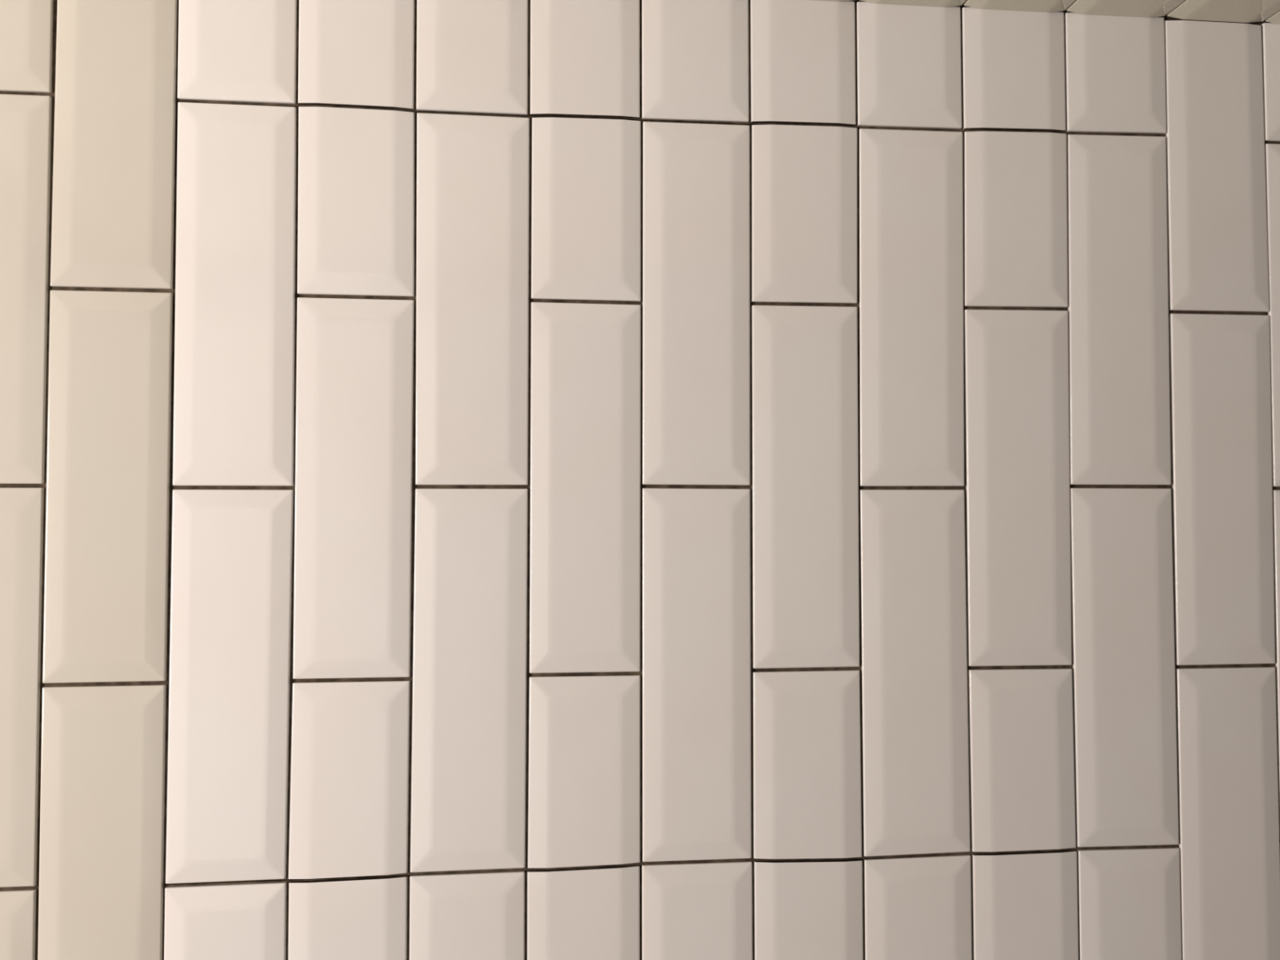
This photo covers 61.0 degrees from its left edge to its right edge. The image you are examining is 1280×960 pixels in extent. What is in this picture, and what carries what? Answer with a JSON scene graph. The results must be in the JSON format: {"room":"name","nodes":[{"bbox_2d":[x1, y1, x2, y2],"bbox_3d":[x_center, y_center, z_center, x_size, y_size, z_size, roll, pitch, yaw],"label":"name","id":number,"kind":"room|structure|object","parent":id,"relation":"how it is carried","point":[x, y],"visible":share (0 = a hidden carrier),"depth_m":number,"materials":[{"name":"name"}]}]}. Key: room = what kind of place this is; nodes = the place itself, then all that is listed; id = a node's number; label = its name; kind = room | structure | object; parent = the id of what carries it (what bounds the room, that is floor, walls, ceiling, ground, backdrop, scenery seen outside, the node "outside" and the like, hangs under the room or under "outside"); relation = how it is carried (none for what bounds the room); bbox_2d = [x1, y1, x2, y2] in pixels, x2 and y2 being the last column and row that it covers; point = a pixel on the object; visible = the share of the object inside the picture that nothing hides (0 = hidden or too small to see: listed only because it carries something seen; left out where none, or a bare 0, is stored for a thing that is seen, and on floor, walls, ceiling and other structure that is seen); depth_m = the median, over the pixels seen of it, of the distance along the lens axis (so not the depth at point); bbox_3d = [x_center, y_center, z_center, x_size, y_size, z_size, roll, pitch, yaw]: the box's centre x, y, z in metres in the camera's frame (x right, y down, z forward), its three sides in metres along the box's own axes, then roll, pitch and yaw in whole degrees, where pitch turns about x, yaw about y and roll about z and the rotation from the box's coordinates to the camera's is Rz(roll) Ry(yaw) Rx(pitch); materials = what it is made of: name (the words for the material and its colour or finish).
{"room":"bathroom","nodes":[
{"label":"bathroom","id":0,"kind":"room"},
{"bbox_2d":[0,0,1279,959],"bbox_3d":[-0.171,0.578,0.706,3.300,2.370,0.032,0,-2,-6],"label":"wall","id":1,"kind":"structure","parent":0,"point":[91,91],"depth_m":0.72,"materials":[{"name":"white tile"}]},
{"bbox_2d":[165,102,1178,884],"bbox_3d":[0.038,0.005,0.746,0.686,0.507,0.024,0,-2,-6],"label":"access panel","id":2,"kind":"object","parent":1,"relation":"attached to","point":[547,492],"visible":1,"depth_m":0.73,"materials":[{"name":"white tile"}]},
{"bbox_2d":[816,0,1279,24],"bbox_3d":[0.117,-0.361,0.381,1.373,0.028,0.810,0,-2,-6],"label":"ceiling","id":3,"kind":"structure","parent":0,"point":[1225,11],"depth_m":0.77,"materials":[{"name":"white tile"}]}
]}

